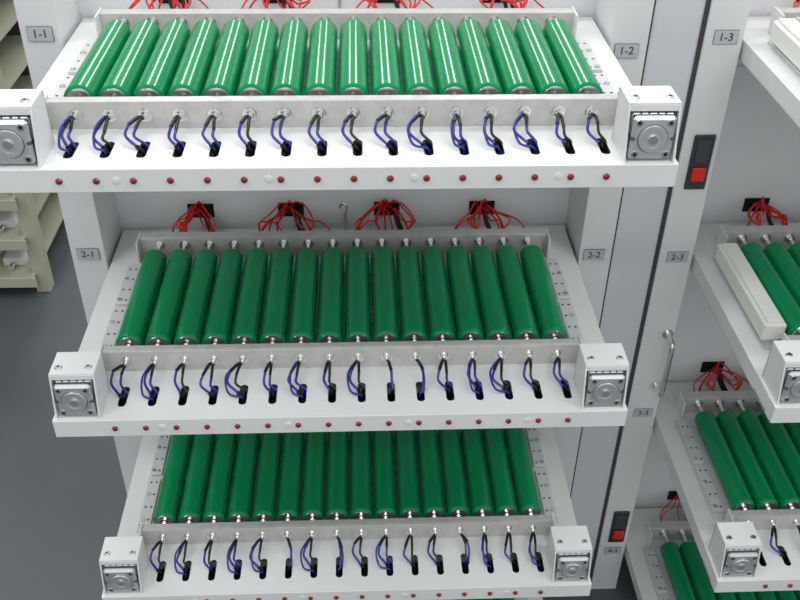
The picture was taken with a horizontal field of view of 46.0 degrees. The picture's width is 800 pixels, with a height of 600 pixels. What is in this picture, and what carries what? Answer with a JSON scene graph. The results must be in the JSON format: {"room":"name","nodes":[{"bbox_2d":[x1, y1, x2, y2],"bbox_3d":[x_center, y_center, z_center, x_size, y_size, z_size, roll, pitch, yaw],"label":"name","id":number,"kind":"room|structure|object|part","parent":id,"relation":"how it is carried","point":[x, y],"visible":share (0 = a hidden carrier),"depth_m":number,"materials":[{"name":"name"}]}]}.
{"room":"battery testing laboratory","nodes":[
{"label":"battery testing laboratory","id":0,"kind":"room"},
{"bbox_2d":[0,219,637,599],"bbox_3d":[-0.118,0.220,2.434,10.000,0.050,10.000,-1,36,-2],"label":"floor","id":1,"kind":"structure","parent":0,"point":[61,497],"depth_m":2.14,"materials":[{"name":"grey concrete"}]},
{"bbox_2d":[0,0,62,291],"bbox_3d":[-1.437,-0.932,2.336,0.870,1.900,0.580,-1,36,-2],"label":"storage shelf","id":2,"kind":"object","parent":1,"relation":"on","point":[29,222],"visible":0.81,"depth_m":2.65,"materials":[{"name":"beige paint"}]},
{"bbox_2d":[13,0,799,588],"bbox_3d":[0.407,-0.090,1.789,1.812,1.222,0.681,-1,36,-2],"label":"cabinet","id":3,"kind":"object","parent":1,"relation":"on","point":[633,247],"depth_m":1.46,"materials":[{"name":"white metal"}]},
{"bbox_3d":[-0.455,-0.336,1.189,0.032,0.019,0.001,-1,36,-2],"label":"label plate","id":4,"kind":"part","parent":3,"relation":"part of","materials":[{"name":"grey metal"}]},
{"bbox_3d":[-0.474,-0.088,1.769,0.049,1.222,0.645,-1,36,-2],"label":"post","id":5,"kind":"part","parent":3,"relation":"part of","materials":[{"name":"white metal"}]},
{"bbox_3d":[-0.458,-0.067,1.384,0.032,0.019,0.001,-1,36,-2],"label":"label plate","id":6,"kind":"part","parent":3,"relation":"part of","materials":[{"name":"grey"}]},
{"bbox_3d":[-0.088,0.033,1.609,0.706,1.222,0.008,-1,36,-2],"label":"panel","id":7,"kind":"part","parent":3,"relation":"part of","materials":[{"name":"white metal"}]},
{"bbox_2d":[0,0,678,192],"bbox_3d":[-0.073,-0.274,1.109,0.696,0.084,0.444,-1,36,-2],"label":"tray","id":8,"kind":"object","parent":3,"relation":"attached to","point":[312,142],"visible":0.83,"depth_m":0.99,"materials":[{"name":"white"}]},
{"bbox_2d":[0,89,54,167],"bbox_3d":[-0.383,-0.171,0.935,0.053,0.062,0.056,-1,36,-2],"label":"box","id":9,"kind":"object","parent":8,"relation":"on","point":[26,135],"visible":1,"depth_m":0.92,"materials":[{"name":"white"}]},
{"bbox_2d":[64,19,602,96],"bbox_3d":[-0.073,-0.278,1.104,0.585,0.034,0.220,-1,36,-2],"label":"cells","id":10,"kind":"object","parent":8,"relation":"on","point":[146,60],"visible":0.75,"depth_m":1.08,"materials":[{"name":"green metal"}]},
{"bbox_3d":[-0.073,-0.269,1.119,0.640,0.011,0.220,-1,36,-2],"label":"fixture plate","id":11,"kind":"part","parent":8,"relation":"part of","materials":[{"name":"white"}]},
{"bbox_2d":[611,86,681,162],"bbox_3d":[0.252,-0.180,0.960,0.053,0.062,0.056,-1,36,-2],"label":"box","id":12,"kind":"object","parent":8,"relation":"on","point":[647,118],"visible":1,"depth_m":0.94,"materials":[{"name":"white"}]},
{"bbox_2d":[52,198,627,436],"bbox_3d":[-0.077,-0.001,1.306,0.696,0.085,0.444,-1,36,-2],"label":"tray","id":13,"kind":"object","parent":3,"relation":"attached to","point":[286,387],"visible":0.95,"depth_m":1.20,"materials":[{"name":"white metal"}]},
{"bbox_2d":[48,351,109,418],"bbox_3d":[-0.387,0.102,1.133,0.053,0.062,0.056,-1,36,-2],"label":"box","id":14,"kind":"object","parent":13,"relation":"on","point":[79,385],"visible":1,"depth_m":1.12,"materials":[{"name":"white metal"}]},
{"bbox_2d":[116,245,566,345],"bbox_3d":[-0.077,-0.005,1.302,0.585,0.034,0.220,-1,36,-2],"label":"cells","id":15,"kind":"object","parent":13,"relation":"on","point":[137,318],"visible":0.84,"depth_m":1.28,"materials":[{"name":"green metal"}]},
{"bbox_3d":[-0.077,0.005,1.317,0.640,0.011,0.220,-1,36,-2],"label":"fixture plate","id":16,"kind":"part","parent":13,"relation":"part of","materials":[{"name":"white"}]},
{"bbox_2d":[573,343,628,408],"bbox_3d":[0.248,0.093,1.158,0.053,0.062,0.056,-1,36,-2],"label":"box","id":17,"kind":"object","parent":13,"relation":"on","point":[601,373],"visible":1,"depth_m":1.14,"materials":[{"name":"white metal"}]},
{"bbox_2d":[101,427,591,599],"bbox_3d":[-0.081,0.272,1.505,0.696,0.084,0.444,-1,36,-2],"label":"tray","id":18,"kind":"object","parent":3,"relation":"attached to","point":[475,557],"visible":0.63,"depth_m":1.39,"materials":[{"name":"white metal"}]},
{"bbox_2d":[99,536,148,594],"bbox_3d":[-0.391,0.375,1.331,0.053,0.062,0.056,-1,36,-2],"label":"box","id":19,"kind":"object","parent":18,"relation":"on","point":[123,561],"visible":1,"depth_m":1.31,"materials":[{"name":"white"}]},
{"bbox_2d":[153,428,541,523],"bbox_3d":[-0.081,0.268,1.500,0.585,0.034,0.220,-1,36,-2],"label":"cells","id":20,"kind":"object","parent":18,"relation":"on","point":[170,493],"visible":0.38,"depth_m":1.47,"materials":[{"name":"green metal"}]},
{"bbox_3d":[-0.081,0.278,1.515,0.640,0.011,0.220,-1,36,-2],"label":"fixture plate","id":21,"kind":"part","parent":18,"relation":"part of","materials":[{"name":"white"}]},
{"bbox_2d":[546,526,591,582],"bbox_3d":[0.244,0.366,1.356,0.053,0.062,0.056,-1,36,-2],"label":"box","id":22,"kind":"object","parent":18,"relation":"on","point":[569,548],"visible":1,"depth_m":1.34,"materials":[{"name":"white"}]},
{"bbox_2d":[454,597,542,599],"bbox_3d":[-0.085,0.545,1.703,0.696,0.085,0.444,-1,36,-2],"label":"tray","id":23,"kind":"object","parent":3,"relation":"attached to","point":[527,598],"visible":0.02,"depth_m":1.73,"materials":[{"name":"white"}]},
{"bbox_2d":[452,598,514,599],"bbox_3d":[-0.085,0.541,1.698,0.585,0.034,0.220,-1,36,-2],"label":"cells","id":24,"kind":"object","parent":23,"relation":"on","point":[489,598],"visible":0.02,"depth_m":1.69,"materials":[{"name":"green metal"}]},
{"bbox_3d":[0.293,-0.068,1.420,0.032,0.019,0.001,-1,36,-2],"label":"label plate","id":25,"kind":"part","parent":3,"relation":"part of","materials":[{"name":"grey plastic"}]},
{"bbox_3d":[0.288,0.013,1.645,0.049,1.222,0.265,-1,36,-2],"label":"post","id":26,"kind":"part","parent":3,"relation":"part of","materials":[{"name":"white metal"}]},
{"bbox_3d":[0.413,0.487,1.829,0.032,0.019,0.001,-1,36,-2],"label":"label plate","id":27,"kind":"part","parent":3,"relation":"part of","materials":[{"name":"grey metal"}]},
{"bbox_2d":[608,511,629,541],"bbox_3d":[0.416,0.432,1.785,0.030,0.086,0.009,-1,36,-2],"label":"rocker switch","id":28,"kind":"object","parent":3,"relation":"attached to","point":[620,518],"visible":1,"depth_m":1.78,"materials":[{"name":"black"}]},
{"bbox_3d":[0.296,-0.326,1.233,0.032,0.019,0.001,-1,36,-2],"label":"label plate","id":29,"kind":"part","parent":3,"relation":"part of","materials":[{"name":"grey metal"}]},
{"bbox_3d":[0.347,0.011,1.649,0.070,1.222,0.261,-1,36,-2],"label":"channel panel","id":30,"kind":"part","parent":3,"relation":"part of","materials":[{"name":"white metal"}]},
{"bbox_3d":[0.417,0.194,1.617,0.032,0.019,0.001,-1,36,-2],"label":"label plate","id":31,"kind":"part","parent":3,"relation":"part of","materials":[{"name":"grey metal"}]},
{"bbox_2d":[624,494,695,599],"bbox_3d":[0.794,0.533,1.738,0.696,0.084,0.444,-1,36,-2],"label":"tray","id":32,"kind":"object","parent":3,"relation":"attached to","point":[650,528],"visible":0.18,"depth_m":1.83,"materials":[{"name":"white metal"}]},
{"bbox_3d":[0.793,0.538,1.748,0.640,0.011,0.220,-1,36,-2],"label":"fixture plate","id":33,"kind":"part","parent":32,"relation":"part of","materials":[{"name":"white metal"}]},
{"bbox_2d":[660,541,799,599],"bbox_3d":[0.794,0.529,1.733,0.585,0.034,0.220,-1,36,-2],"label":"cells","id":34,"kind":"object","parent":32,"relation":"on","point":[687,573],"visible":0.24,"depth_m":1.72,"materials":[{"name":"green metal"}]},
{"bbox_3d":[0.431,0.108,1.534,0.018,0.128,0.035,-1,36,-2],"label":"door handle","id":35,"kind":"part","parent":3,"relation":"part of","materials":[{"name":"silver metal"}]},
{"bbox_3d":[0.411,0.011,1.649,0.052,1.222,0.266,-1,36,-2],"label":"post","id":36,"kind":"part","parent":3,"relation":"part of","materials":[{"name":"white metal"}]},
{"bbox_3d":[0.421,-0.065,1.429,0.032,0.019,0.001,-1,36,-2],"label":"label plate","id":37,"kind":"part","parent":3,"relation":"part of","materials":[{"name":"grey"}]},
{"bbox_2d":[684,135,715,188],"bbox_3d":[0.425,-0.193,1.331,0.030,0.086,0.009,-1,36,-2],"label":"rocker switch","id":38,"kind":"object","parent":3,"relation":"attached to","point":[703,145],"visible":1,"depth_m":1.33,"materials":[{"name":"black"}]},
{"bbox_3d":[0.791,0.021,1.643,0.705,1.222,0.008,-1,36,-2],"label":"panel","id":39,"kind":"part","parent":3,"relation":"part of","materials":[{"name":"white metal"}]},
{"bbox_3d":[0.425,-0.343,1.228,0.032,0.019,0.001,-1,36,-2],"label":"label plate","id":40,"kind":"part","parent":3,"relation":"part of","materials":[{"name":"grey metal"}]},
{"bbox_2d":[653,361,799,591],"bbox_3d":[0.798,0.260,1.540,0.696,0.084,0.444,-1,36,-2],"label":"tray","id":41,"kind":"object","parent":3,"relation":"attached to","point":[704,501],"visible":0.58,"depth_m":1.50,"materials":[{"name":"white metal"}]},
{"bbox_3d":[0.797,0.265,1.550,0.640,0.011,0.220,-1,36,-2],"label":"fixture plate","id":42,"kind":"part","parent":41,"relation":"part of","materials":[{"name":"white"}]},
{"bbox_2d":[708,522,761,578],"bbox_3d":[0.488,0.362,1.365,0.053,0.062,0.056,-1,36,-2],"label":"box","id":43,"kind":"object","parent":41,"relation":"on","point":[734,548],"visible":1,"depth_m":1.35,"materials":[{"name":"white"}]},
{"bbox_2d":[694,410,799,509],"bbox_3d":[0.798,0.256,1.534,0.585,0.034,0.220,-1,36,-2],"label":"cells","id":44,"kind":"object","parent":41,"relation":"on","point":[755,460],"visible":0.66,"depth_m":1.51,"materials":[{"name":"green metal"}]},
{"bbox_2d":[690,196,799,422],"bbox_3d":[0.802,-0.014,1.341,0.696,0.085,0.444,-1,36,-2],"label":"tray","id":45,"kind":"object","parent":3,"relation":"attached to","point":[751,352],"visible":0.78,"depth_m":1.37,"materials":[{"name":"white metal"}]},
{"bbox_3d":[0.801,-0.008,1.352,0.640,0.011,0.220,-1,36,-2],"label":"fixture plate","id":46,"kind":"part","parent":45,"relation":"part of","materials":[{"name":"white"}]},
{"bbox_2d":[715,243,786,339],"bbox_3d":[0.491,-0.017,1.325,0.030,0.030,0.200,-1,36,-2],"label":"block","id":47,"kind":"object","parent":45,"relation":"on","point":[756,302],"visible":0.99,"depth_m":1.30,"materials":[{"name":"white plastic"}]},
{"bbox_2d":[741,242,799,334],"bbox_3d":[0.802,-0.017,1.336,0.585,0.034,0.220,-1,36,-2],"label":"cells","id":48,"kind":"object","parent":45,"relation":"on","point":[777,267],"visible":0.82,"depth_m":1.33,"materials":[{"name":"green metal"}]},
{"bbox_2d":[762,340,799,405],"bbox_3d":[0.492,0.089,1.167,0.053,0.062,0.056,-1,36,-2],"label":"box","id":49,"kind":"object","parent":45,"relation":"on","point":[781,373],"visible":1,"depth_m":1.16,"materials":[{"name":"white metal"}]},
{"bbox_2d":[739,0,799,127],"bbox_3d":[0.806,-0.287,1.143,0.696,0.085,0.444,-1,36,-2],"label":"tray","id":50,"kind":"object","parent":3,"relation":"attached to","point":[767,63],"visible":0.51,"depth_m":1.19,"materials":[{"name":"white"}]},
{"bbox_3d":[0.805,-0.281,1.153,0.640,0.011,0.220,-1,36,-2],"label":"fixture plate","id":51,"kind":"part","parent":50,"relation":"part of","materials":[{"name":"white"}]},
{"bbox_2d":[769,18,799,69],"bbox_3d":[0.495,-0.290,1.127,0.030,0.030,0.200,-1,36,-2],"label":"block","id":52,"kind":"object","parent":50,"relation":"on","point":[785,32],"visible":1,"depth_m":1.17,"materials":[{"name":"white plastic"}]}
]}

